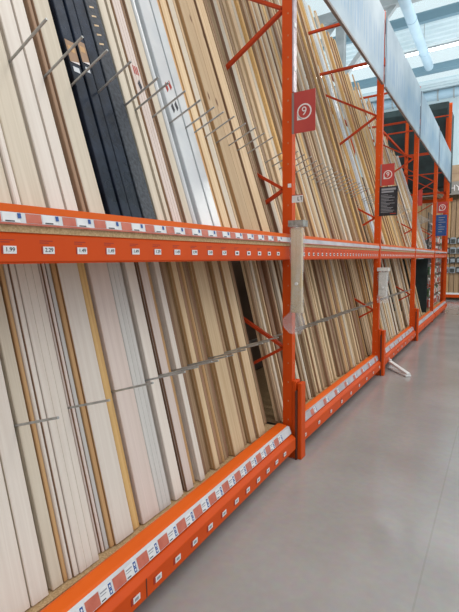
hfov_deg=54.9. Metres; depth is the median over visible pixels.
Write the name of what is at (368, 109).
board
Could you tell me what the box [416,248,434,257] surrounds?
beam
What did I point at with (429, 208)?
board
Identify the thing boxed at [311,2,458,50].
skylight
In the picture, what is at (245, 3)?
board
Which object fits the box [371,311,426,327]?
shelf board
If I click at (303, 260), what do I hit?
batten
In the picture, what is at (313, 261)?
board
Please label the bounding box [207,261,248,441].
board
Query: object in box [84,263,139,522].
board
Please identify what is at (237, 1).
batten
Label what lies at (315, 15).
board
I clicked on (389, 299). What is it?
board
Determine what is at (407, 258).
board
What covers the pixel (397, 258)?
board
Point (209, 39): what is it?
board
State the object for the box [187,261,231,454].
board
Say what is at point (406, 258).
strip
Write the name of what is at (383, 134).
board
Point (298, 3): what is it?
board
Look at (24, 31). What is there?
strip
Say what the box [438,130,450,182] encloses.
banner
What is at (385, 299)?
board
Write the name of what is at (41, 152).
board
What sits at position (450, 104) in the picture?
upright
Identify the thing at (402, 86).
banner
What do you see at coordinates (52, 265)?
board
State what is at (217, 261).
board
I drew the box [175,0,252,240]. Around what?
board
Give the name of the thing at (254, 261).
strip
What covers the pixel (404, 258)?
board
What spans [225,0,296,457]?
upright
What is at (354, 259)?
strip
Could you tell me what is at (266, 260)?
board
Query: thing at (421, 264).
sheet
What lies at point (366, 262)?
strip
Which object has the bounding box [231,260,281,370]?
sheet
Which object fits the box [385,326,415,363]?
beam
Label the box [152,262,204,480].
board
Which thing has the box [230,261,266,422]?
board
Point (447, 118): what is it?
post
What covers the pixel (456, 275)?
board
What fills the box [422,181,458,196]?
header sign
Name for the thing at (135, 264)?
board
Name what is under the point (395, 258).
board
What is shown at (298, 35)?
board
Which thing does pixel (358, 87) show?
board
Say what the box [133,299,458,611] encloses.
floor
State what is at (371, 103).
board
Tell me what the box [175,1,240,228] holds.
board
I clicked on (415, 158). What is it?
upright
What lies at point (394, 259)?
strip
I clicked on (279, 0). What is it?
board
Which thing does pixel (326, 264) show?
strip
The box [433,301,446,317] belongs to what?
beam
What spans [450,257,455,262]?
packet
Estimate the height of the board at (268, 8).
3.877 m
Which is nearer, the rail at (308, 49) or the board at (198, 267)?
the board at (198, 267)
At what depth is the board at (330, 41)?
7.10 m
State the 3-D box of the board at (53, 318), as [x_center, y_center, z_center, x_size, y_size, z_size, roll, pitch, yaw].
[-0.732,0.412,2.027,0.352,1.403,0.015,3,7,31]
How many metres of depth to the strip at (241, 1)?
4.01 m
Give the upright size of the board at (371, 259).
1.405 m
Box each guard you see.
[292,379,304,459]
[378,329,385,375]
[413,308,418,340]
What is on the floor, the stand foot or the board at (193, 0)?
the stand foot
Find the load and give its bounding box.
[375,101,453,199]
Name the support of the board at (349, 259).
on the shelf board at (399, 331)
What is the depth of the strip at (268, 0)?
4.72 m
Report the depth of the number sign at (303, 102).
3.16 m
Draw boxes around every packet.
[449,267,454,272]
[450,237,456,243]
[450,247,455,253]
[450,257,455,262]
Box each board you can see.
[0,0,69,228]
[0,28,46,207]
[0,32,45,226]
[0,158,11,224]
[0,224,289,245]
[0,264,67,581]
[0,287,62,589]
[0,353,49,588]
[0,361,48,605]
[0,462,29,611]
[7,264,78,575]
[23,0,84,229]
[24,0,86,229]
[25,424,274,611]
[30,0,104,230]
[40,263,103,551]
[44,263,108,549]
[48,0,120,231]
[48,2,104,210]
[49,263,113,546]
[55,263,133,543]
[62,0,131,232]
[72,0,145,233]
[77,263,138,529]
[83,0,155,233]
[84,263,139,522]
[85,263,159,523]
[96,0,164,234]
[119,0,182,221]
[119,262,169,495]
[120,262,172,499]
[122,0,192,236]
[122,2,183,221]
[123,262,181,499]
[134,0,212,237]
[134,262,184,489]
[136,262,193,490]
[145,262,194,482]
[148,262,195,479]
[149,0,221,238]
[150,262,198,479]
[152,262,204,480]
[157,0,222,226]
[158,0,229,226]
[159,262,206,474]
[161,262,209,471]
[165,0,237,239]
[165,262,209,466]
[166,262,212,468]
[169,262,219,469]
[172,0,239,228]
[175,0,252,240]
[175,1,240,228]
[175,262,221,463]
[182,261,226,459]
[184,261,228,456]
[187,0,259,230]
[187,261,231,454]
[187,262,228,453]
[190,261,244,455]
[193,0,258,224]
[194,0,269,241]
[203,0,271,231]
[204,261,244,445]
[205,0,273,231]
[205,261,246,444]
[207,0,275,232]
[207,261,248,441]
[209,261,255,442]
[210,0,281,242]
[216,0,282,232]
[217,261,256,437]
[219,261,264,436]
[221,0,281,212]
[225,0,281,199]
[226,0,295,227]
[228,261,265,424]
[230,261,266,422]
[231,0,297,227]
[233,0,299,227]
[238,0,306,235]
[240,261,277,420]
[243,0,312,236]
[243,261,281,421]
[246,0,317,236]
[247,261,281,415]
[248,261,282,417]
[252,261,282,400]
[254,2,322,237]
[256,357,366,423]
[257,3,327,237]
[259,260,282,367]
[261,260,282,359]
[262,5,330,238]
[263,260,282,342]
[265,0,335,238]
[265,6,332,238]
[266,260,282,332]
[267,260,282,330]
[272,0,343,239]
[273,260,307,400]
[277,260,308,398]
[279,0,347,239]
[280,0,348,239]
[281,0,351,240]
[297,0,366,241]
[297,5,363,241]
[297,11,362,241]
[297,21,359,241]
[297,28,357,240]
[297,40,356,247]
[298,313,317,392]
[301,307,321,392]
[301,316,317,388]
[303,0,373,233]
[303,244,378,250]
[303,281,326,385]
[303,288,325,387]
[303,305,321,387]
[311,260,337,375]
[312,260,340,375]
[314,12,385,244]
[316,260,341,374]
[317,260,343,374]
[318,260,343,372]
[319,22,384,238]
[321,23,389,244]
[321,27,386,244]
[323,260,348,370]
[327,31,391,244]
[327,36,389,243]
[329,259,354,366]
[330,36,393,244]
[331,259,355,364]
[332,259,356,362]
[333,39,396,245]
[337,259,361,360]
[339,259,361,356]
[342,259,365,357]
[346,259,367,354]
[349,259,371,352]
[351,88,399,245]
[352,259,371,343]
[354,90,400,245]
[354,260,371,336]
[358,87,406,246]
[360,259,372,314]
[362,259,379,328]
[364,99,409,246]
[365,101,410,246]
[365,326,405,356]
[367,98,411,239]
[368,109,410,244]
[371,103,417,247]
[371,259,389,338]
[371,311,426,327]
[372,259,391,337]
[379,186,397,215]
[381,249,414,252]
[381,260,397,334]
[381,271,395,335]
[383,134,418,247]
[383,299,393,336]
[384,259,401,330]
[385,299,394,335]
[387,259,403,329]
[388,259,404,328]
[390,149,421,247]
[391,153,420,247]
[392,259,408,324]
[393,156,422,248]
[395,258,408,318]
[396,258,408,313]
[397,258,409,312]
[399,258,409,303]
[400,258,409,299]
[404,258,416,307]
[407,258,421,315]
[416,206,420,258]
[421,203,425,245]
[426,203,430,245]
[426,302,439,311]
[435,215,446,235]
[446,202,450,291]
[449,200,455,292]
[454,199,458,292]
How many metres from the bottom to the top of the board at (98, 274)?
1.405 m
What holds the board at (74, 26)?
on the shelf board at (3, 227)
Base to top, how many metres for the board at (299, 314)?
1.404 m
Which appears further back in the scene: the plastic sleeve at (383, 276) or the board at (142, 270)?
the plastic sleeve at (383, 276)
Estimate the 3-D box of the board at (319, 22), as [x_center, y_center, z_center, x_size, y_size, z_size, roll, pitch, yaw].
[1.872,-2.674,6.784,1.142,3.629,0.056,3,7,31]
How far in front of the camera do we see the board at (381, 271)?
7.51 m
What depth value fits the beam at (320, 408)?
4.40 m
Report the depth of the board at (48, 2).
1.99 m
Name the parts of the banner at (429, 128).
edge trim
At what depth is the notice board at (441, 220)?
10.46 m
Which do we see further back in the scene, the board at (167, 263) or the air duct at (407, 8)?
the air duct at (407, 8)
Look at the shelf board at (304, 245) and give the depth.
4.25 m
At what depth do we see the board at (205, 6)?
3.37 m
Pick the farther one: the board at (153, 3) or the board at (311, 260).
the board at (311, 260)
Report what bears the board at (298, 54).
on the shelf board at (304, 245)
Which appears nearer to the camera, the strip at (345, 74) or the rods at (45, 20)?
the rods at (45, 20)
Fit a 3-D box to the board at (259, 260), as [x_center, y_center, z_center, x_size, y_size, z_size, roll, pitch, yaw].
[0.376,0.213,3.801,0.366,1.406,0.040,3,7,31]
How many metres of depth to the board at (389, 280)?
8.01 m
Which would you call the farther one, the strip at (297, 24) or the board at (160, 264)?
the strip at (297, 24)
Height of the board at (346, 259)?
1.404 m
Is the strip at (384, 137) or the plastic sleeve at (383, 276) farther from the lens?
the strip at (384, 137)
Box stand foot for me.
[388,359,410,376]
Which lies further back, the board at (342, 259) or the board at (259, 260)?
the board at (342, 259)
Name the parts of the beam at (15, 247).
price rail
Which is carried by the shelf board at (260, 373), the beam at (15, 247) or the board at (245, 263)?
the board at (245, 263)
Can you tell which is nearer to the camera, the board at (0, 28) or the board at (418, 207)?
the board at (0, 28)
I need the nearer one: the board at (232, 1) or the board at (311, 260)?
the board at (232, 1)
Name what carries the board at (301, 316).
on the shelf board at (260, 373)
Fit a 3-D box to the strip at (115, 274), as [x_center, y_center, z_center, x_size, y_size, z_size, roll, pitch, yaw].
[-0.499,0.373,2.377,0.354,1.403,0.092,3,7,31]
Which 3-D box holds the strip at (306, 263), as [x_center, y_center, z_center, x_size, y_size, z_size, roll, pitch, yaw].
[0.959,0.107,4.771,0.356,1.404,0.048,3,7,31]
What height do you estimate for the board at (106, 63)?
3.917 m
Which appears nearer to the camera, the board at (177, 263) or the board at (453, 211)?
the board at (177, 263)
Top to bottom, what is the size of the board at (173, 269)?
1.404 m
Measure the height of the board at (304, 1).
3.631 m
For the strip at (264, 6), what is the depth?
4.53 m
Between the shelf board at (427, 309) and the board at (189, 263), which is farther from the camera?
the shelf board at (427, 309)
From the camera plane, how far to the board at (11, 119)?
1.65 m
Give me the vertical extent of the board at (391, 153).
2.190 m
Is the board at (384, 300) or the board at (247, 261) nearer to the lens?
the board at (247, 261)
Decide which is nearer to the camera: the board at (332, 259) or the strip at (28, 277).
the strip at (28, 277)
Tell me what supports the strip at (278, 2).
on the shelf board at (304, 245)
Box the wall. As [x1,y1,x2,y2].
[319,96,458,176]
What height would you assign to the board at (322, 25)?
3.554 m
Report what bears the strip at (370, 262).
on the shelf board at (399, 331)
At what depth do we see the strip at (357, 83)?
8.28 m
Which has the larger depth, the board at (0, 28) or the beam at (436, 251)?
the beam at (436, 251)
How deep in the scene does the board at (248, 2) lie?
4.12 m
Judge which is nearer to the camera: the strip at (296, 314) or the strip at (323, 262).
the strip at (296, 314)
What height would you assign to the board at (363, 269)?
1.405 m
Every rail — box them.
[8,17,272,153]
[14,337,278,426]
[249,303,372,342]
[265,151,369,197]
[308,49,347,126]
[356,193,408,220]
[360,289,409,305]
[388,136,407,175]
[398,212,428,225]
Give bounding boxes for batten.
[0,124,26,225]
[2,264,71,578]
[37,264,99,552]
[130,0,196,223]
[178,262,224,461]
[235,0,304,235]
[252,2,320,236]
[270,0,338,238]
[278,260,310,398]
[303,260,331,381]
[306,2,373,226]
[326,259,352,367]
[334,259,359,362]
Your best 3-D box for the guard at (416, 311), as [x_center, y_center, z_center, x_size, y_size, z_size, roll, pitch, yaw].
[3.511,0.347,8.314,0.078,0.620,0.104,3,7,31]
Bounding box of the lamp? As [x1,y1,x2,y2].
[316,40,458,77]
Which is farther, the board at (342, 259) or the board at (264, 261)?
the board at (342, 259)
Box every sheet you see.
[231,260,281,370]
[348,170,374,310]
[385,259,427,311]
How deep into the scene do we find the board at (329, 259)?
5.37 m
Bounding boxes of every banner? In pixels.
[323,0,384,84]
[384,17,420,137]
[419,91,439,165]
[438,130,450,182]
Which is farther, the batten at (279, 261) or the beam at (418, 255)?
the beam at (418, 255)
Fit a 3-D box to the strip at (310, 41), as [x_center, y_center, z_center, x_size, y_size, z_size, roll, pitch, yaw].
[1.395,-2.565,5.989,1.138,3.589,0.048,3,7,31]
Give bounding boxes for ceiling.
[300,15,458,107]
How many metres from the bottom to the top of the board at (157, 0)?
3.917 m
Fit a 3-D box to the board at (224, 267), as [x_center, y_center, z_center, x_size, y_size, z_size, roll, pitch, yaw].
[0.086,0.265,3.340,0.360,1.405,0.099,3,7,31]
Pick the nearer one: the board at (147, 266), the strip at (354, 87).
the board at (147, 266)
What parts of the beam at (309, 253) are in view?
price rail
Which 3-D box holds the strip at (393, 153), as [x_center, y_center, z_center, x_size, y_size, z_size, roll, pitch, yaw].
[4.021,-2.320,9.923,0.722,2.228,0.072,3,7,31]
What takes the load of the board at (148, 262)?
on the shelf board at (53, 594)
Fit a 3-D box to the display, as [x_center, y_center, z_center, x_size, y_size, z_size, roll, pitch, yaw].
[8.878,-2.368,15.990,5.200,4.310,0.590,3,7,31]
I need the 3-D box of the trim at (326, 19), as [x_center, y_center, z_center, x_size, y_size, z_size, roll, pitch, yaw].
[3.999,-7.471,10.826,23.000,0.250,0.250,3,7,31]
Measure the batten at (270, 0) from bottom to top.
3.754 m
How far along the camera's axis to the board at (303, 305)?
4.47 m
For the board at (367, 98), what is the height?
3.234 m
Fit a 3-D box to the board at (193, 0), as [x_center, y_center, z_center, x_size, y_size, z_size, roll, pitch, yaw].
[-0.293,-2.442,3.347,1.263,3.927,0.117,3,7,31]
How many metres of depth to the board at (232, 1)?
3.92 m
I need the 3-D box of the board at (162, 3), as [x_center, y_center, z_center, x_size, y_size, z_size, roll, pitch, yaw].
[-0.556,-2.385,2.892,1.259,3.914,0.077,3,7,31]
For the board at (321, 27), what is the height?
3.564 m
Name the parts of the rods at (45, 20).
rod, rod, rod, rod, rod, rod, rod, rod, rod, rod, rod, rod, rod, rod, rod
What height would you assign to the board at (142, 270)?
1.404 m
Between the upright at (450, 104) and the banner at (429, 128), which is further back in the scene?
the upright at (450, 104)
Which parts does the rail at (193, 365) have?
rod, rod, rod, rod, rod, rod, rod, rod, rod, rod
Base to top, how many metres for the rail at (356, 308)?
0.169 m
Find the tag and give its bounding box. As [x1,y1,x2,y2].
[292,194,302,202]
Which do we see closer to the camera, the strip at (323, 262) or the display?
the strip at (323, 262)
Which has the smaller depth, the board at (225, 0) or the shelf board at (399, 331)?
the board at (225, 0)
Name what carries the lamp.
hanging from the ceiling
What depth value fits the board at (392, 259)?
8.66 m
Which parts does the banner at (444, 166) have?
edge trim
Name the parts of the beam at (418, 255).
price rail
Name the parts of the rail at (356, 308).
rod, rod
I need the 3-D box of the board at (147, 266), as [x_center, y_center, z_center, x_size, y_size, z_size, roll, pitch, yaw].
[-0.375,0.345,2.626,0.356,1.404,0.042,3,7,31]
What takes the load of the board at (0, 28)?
on the shelf board at (3, 227)
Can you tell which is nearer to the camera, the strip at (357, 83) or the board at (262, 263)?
the board at (262, 263)
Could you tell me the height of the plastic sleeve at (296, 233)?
0.835 m
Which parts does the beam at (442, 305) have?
price rail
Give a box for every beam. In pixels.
[0,203,290,263]
[40,423,294,611]
[303,236,379,259]
[305,354,380,439]
[381,244,414,258]
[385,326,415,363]
[408,191,452,203]
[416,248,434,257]
[419,311,434,332]
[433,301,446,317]
[435,250,446,257]
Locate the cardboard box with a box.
[452,165,458,180]
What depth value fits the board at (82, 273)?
2.19 m
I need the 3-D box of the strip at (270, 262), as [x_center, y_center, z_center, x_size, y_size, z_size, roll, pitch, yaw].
[0.502,0.192,3.990,0.366,1.406,0.040,3,7,31]
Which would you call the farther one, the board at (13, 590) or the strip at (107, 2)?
the strip at (107, 2)
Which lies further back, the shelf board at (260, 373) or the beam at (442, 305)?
the beam at (442, 305)
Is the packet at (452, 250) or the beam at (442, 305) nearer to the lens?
the beam at (442, 305)
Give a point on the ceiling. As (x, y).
(445, 29)
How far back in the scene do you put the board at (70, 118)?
1.91 m
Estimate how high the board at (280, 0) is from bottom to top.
3.859 m
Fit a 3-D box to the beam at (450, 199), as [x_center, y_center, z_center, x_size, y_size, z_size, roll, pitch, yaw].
[5.898,-3.437,14.274,2.200,0.110,1.750,3,7,31]
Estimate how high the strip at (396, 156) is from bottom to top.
2.298 m
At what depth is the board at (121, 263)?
2.45 m
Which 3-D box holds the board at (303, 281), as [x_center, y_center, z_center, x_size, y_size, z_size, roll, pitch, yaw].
[0.853,0.123,4.621,0.366,1.406,0.040,3,7,31]
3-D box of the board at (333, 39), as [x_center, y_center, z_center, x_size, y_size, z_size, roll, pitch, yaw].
[2.251,-2.701,7.348,1.123,3.558,0.064,3,7,31]
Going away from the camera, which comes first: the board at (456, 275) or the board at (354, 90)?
the board at (354, 90)
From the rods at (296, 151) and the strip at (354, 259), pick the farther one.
the strip at (354, 259)
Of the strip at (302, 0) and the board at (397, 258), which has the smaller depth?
the strip at (302, 0)
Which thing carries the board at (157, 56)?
on the shelf board at (3, 227)
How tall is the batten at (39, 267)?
1.403 m
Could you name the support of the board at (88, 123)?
on the shelf board at (3, 227)
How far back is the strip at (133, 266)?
2.50 m
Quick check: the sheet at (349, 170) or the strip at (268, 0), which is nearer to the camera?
the strip at (268, 0)
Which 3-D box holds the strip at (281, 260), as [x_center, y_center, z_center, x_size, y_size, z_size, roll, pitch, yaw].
[0.629,0.165,4.241,0.366,1.406,0.024,3,7,31]
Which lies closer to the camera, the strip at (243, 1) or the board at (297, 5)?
the strip at (243, 1)
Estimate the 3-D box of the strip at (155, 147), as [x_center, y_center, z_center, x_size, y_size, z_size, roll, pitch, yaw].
[-0.818,-2.338,2.472,1.259,3.914,0.068,3,7,31]
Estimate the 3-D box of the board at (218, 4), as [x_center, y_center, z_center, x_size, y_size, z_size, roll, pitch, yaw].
[-0.076,-2.393,3.615,1.176,3.770,0.040,3,7,31]
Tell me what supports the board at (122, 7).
on the shelf board at (3, 227)
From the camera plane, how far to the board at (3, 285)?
1.84 m
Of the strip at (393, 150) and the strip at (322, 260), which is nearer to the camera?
the strip at (322, 260)
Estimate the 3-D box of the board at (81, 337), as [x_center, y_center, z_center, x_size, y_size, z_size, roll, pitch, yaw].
[-0.658,0.400,2.122,0.362,1.405,0.116,3,7,31]
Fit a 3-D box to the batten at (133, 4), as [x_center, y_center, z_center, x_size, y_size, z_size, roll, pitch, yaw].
[-0.731,-2.354,2.601,1.268,3.917,0.032,3,7,31]
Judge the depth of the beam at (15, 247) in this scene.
1.81 m
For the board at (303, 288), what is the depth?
4.54 m
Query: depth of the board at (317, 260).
5.03 m
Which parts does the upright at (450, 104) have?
post, post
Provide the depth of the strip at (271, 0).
4.79 m
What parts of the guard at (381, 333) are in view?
plate, plate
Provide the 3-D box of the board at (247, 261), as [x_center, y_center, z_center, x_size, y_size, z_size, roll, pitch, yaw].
[0.267,0.229,3.671,0.356,1.404,0.048,3,7,31]
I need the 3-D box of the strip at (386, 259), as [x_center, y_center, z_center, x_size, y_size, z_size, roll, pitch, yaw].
[2.992,-0.258,8.054,0.360,1.405,0.040,3,7,31]
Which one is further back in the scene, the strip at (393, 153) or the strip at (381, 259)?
the strip at (393, 153)
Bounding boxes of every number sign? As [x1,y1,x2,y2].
[292,88,315,133]
[380,163,394,185]
[418,190,422,205]
[437,201,447,212]
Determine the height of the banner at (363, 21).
0.840 m
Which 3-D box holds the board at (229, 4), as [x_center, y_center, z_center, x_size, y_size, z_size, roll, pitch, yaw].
[0.038,-2.474,3.827,1.207,3.885,0.072,3,7,31]
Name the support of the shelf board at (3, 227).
on the beam at (15, 247)
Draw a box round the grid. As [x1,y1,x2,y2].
[426,212,439,307]
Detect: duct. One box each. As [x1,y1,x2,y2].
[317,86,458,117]
[398,0,432,70]
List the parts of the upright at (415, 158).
post, post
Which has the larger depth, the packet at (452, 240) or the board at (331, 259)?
the packet at (452, 240)
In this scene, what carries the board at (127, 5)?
on the shelf board at (3, 227)
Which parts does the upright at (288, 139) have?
post, edge strip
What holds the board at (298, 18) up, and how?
on the shelf board at (304, 245)
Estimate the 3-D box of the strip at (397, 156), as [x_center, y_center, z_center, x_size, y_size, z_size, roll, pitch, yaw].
[4.373,-2.437,10.558,0.760,2.321,0.088,3,7,31]
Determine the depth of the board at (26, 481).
1.79 m
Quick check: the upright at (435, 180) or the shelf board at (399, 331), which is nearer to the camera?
the shelf board at (399, 331)
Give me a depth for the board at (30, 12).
1.87 m
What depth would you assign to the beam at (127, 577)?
2.15 m
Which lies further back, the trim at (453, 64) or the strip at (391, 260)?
the trim at (453, 64)
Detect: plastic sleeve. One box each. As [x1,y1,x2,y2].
[288,220,307,312]
[377,268,389,296]
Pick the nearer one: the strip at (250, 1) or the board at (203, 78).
the board at (203, 78)
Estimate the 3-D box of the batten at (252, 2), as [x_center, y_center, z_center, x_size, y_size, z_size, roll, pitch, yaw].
[0.364,-2.455,4.289,1.157,3.743,0.032,3,7,31]
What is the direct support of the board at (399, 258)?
on the shelf board at (423, 313)
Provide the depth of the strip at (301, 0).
6.09 m
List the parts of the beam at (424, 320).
price rail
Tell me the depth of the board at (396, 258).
8.93 m
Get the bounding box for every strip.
[10,0,77,228]
[14,264,98,572]
[104,0,170,220]
[107,262,170,511]
[110,0,180,235]
[132,262,182,493]
[218,0,281,221]
[240,0,311,244]
[243,1,309,232]
[250,1,318,236]
[253,260,282,394]
[255,260,282,381]
[256,3,323,237]
[264,6,331,238]
[268,0,337,238]
[268,260,298,378]
[271,0,341,246]
[272,260,298,376]
[276,0,346,239]
[281,260,312,396]
[295,313,315,396]
[297,24,358,241]
[299,0,373,242]
[301,0,373,241]
[302,0,373,236]
[303,263,330,385]
[303,294,324,389]
[305,260,333,381]
[307,260,336,378]
[308,5,373,223]
[310,41,371,248]
[313,11,385,243]
[319,260,346,373]
[322,260,347,372]
[323,262,347,370]
[324,259,350,369]
[340,259,364,359]
[344,259,366,356]
[345,74,397,245]
[347,259,370,354]
[351,259,371,349]
[352,74,404,246]
[354,87,402,245]
[354,259,371,334]
[355,259,371,331]
[357,83,407,246]
[358,259,372,322]
[365,259,382,329]
[367,102,411,240]
[367,259,386,341]
[369,259,388,340]
[381,259,398,332]
[383,142,411,233]
[384,137,419,247]
[386,259,402,330]
[390,259,406,325]
[393,150,424,248]
[393,153,422,247]
[394,259,408,322]
[396,156,424,247]
[397,156,426,248]
[406,258,419,316]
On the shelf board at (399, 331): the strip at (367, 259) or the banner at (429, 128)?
the strip at (367, 259)
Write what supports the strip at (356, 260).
on the shelf board at (399, 331)
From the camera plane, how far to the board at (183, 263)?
2.93 m
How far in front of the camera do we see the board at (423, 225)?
16.83 m
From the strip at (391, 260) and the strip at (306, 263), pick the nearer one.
the strip at (306, 263)
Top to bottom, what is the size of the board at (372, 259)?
1.404 m
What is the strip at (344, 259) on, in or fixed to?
on the shelf board at (260, 373)
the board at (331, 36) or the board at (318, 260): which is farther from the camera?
the board at (331, 36)
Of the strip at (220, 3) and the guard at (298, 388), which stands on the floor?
the guard at (298, 388)
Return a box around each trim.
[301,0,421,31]
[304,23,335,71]
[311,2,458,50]
[325,58,458,93]
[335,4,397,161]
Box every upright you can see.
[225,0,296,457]
[298,10,385,374]
[350,86,420,340]
[382,130,437,321]
[402,102,452,309]
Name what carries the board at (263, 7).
on the shelf board at (304, 245)
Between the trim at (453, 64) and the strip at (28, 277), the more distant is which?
the trim at (453, 64)
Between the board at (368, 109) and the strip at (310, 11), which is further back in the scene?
the board at (368, 109)
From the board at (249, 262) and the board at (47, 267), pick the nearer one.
the board at (47, 267)
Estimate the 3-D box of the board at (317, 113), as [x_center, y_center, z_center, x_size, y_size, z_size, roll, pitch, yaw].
[0.989,-2.621,5.342,1.164,3.842,0.064,3,7,31]
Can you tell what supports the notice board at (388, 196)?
attached to the upright at (379, 116)
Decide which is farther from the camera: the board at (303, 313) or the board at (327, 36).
the board at (327, 36)
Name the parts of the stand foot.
arm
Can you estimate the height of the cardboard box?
0.550 m
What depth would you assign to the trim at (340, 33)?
11.48 m
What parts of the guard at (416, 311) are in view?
plate, plate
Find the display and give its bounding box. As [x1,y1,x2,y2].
[406,180,458,298]
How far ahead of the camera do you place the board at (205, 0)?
3.42 m
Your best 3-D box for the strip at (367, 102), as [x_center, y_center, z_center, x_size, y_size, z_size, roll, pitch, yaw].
[3.222,-2.591,8.835,0.979,3.010,0.056,3,7,31]
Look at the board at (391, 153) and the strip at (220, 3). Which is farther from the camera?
the board at (391, 153)
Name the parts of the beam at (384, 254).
price rail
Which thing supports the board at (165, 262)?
on the shelf board at (53, 594)
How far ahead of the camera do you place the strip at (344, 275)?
5.74 m
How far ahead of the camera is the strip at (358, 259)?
6.57 m
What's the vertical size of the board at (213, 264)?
1.405 m
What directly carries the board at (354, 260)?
on the shelf board at (399, 331)
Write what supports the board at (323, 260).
on the shelf board at (260, 373)
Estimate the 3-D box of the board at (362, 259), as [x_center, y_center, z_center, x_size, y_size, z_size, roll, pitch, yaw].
[2.168,-0.111,6.735,0.356,1.404,0.056,3,7,31]
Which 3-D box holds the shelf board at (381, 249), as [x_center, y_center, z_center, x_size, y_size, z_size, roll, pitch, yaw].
[2.244,-0.890,7.282,1.093,0.023,2.757,3,7,31]
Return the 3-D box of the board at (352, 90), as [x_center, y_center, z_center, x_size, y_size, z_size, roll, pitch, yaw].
[2.508,-2.353,7.575,0.891,2.813,0.072,3,7,31]
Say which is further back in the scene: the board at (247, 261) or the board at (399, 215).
the board at (399, 215)
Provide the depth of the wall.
17.92 m
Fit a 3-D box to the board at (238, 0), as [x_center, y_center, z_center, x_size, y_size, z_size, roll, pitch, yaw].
[0.185,-2.476,4.059,1.187,3.837,0.040,3,7,31]
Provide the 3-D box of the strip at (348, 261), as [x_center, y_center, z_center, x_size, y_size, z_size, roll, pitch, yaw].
[1.758,-0.035,6.042,0.366,1.406,0.040,3,7,31]
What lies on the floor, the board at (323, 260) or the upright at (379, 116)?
the upright at (379, 116)
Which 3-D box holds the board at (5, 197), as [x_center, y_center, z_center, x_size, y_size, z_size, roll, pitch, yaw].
[-1.342,-2.245,1.627,1.261,3.915,0.130,3,7,31]
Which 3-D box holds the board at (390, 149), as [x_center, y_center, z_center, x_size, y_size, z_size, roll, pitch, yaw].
[3.886,-2.349,9.730,0.754,2.328,0.056,3,7,31]
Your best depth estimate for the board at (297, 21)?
5.49 m
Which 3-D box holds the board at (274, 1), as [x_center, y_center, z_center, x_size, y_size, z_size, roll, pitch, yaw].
[0.746,-2.587,4.968,1.177,3.857,0.072,3,7,31]
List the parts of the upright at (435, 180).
post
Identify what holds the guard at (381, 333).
on the floor
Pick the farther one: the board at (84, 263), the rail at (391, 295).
the rail at (391, 295)
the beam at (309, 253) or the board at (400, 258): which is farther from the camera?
the board at (400, 258)
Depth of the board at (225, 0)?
3.77 m
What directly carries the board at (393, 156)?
on the shelf board
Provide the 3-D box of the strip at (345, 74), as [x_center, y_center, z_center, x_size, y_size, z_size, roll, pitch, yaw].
[2.403,-2.433,7.459,0.940,2.999,0.072,3,7,31]
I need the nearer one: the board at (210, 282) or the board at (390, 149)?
the board at (210, 282)
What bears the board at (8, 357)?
on the shelf board at (53, 594)
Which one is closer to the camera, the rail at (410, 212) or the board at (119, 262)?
the board at (119, 262)
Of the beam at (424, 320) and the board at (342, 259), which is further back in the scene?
the beam at (424, 320)
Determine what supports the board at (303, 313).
on the shelf board at (260, 373)
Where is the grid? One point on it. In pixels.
(430, 216)
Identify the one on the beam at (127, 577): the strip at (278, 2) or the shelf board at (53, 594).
the shelf board at (53, 594)
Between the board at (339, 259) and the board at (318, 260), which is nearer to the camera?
the board at (318, 260)
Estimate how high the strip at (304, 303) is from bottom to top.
1.404 m
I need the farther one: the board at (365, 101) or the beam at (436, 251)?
the beam at (436, 251)
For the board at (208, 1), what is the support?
on the shelf board at (3, 227)
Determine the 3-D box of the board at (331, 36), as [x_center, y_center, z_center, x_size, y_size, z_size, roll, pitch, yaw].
[2.197,-2.702,7.293,1.128,3.573,0.040,3,7,31]
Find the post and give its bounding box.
[440,117,448,301]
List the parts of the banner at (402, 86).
edge trim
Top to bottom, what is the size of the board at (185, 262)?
1.404 m
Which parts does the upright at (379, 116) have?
post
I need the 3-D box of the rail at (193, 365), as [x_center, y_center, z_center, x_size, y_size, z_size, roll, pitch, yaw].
[-0.425,0.401,2.458,0.512,0.170,2.284,3,7,31]
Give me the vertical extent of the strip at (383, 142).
2.829 m
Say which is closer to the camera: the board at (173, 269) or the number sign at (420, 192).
the board at (173, 269)
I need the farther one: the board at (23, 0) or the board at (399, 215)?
the board at (399, 215)
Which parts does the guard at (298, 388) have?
plate, plate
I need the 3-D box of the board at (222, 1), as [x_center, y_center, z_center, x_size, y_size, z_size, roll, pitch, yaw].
[-0.021,-2.458,3.763,1.206,3.867,0.056,3,7,31]
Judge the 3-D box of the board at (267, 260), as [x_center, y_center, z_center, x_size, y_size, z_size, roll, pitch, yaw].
[0.476,0.191,4.006,0.366,1.406,0.040,3,7,31]
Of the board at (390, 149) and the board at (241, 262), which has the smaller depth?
the board at (241, 262)
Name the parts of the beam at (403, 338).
price rail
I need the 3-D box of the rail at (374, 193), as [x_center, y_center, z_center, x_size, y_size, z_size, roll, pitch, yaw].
[2.414,-1.552,7.067,0.464,0.204,2.565,3,7,31]
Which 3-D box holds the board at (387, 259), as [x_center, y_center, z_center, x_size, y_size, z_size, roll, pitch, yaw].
[3.045,-0.269,8.146,0.366,1.406,0.048,3,7,31]
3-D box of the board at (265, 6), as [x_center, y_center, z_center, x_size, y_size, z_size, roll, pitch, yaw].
[0.560,-2.568,4.683,1.191,3.883,0.056,3,7,31]
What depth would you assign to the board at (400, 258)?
9.26 m
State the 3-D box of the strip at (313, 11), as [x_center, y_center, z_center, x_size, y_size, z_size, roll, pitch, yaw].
[1.819,-2.668,6.655,1.157,3.646,0.072,3,7,31]
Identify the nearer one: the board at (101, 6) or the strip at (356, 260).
the board at (101, 6)
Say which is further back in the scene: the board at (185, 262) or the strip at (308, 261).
the strip at (308, 261)

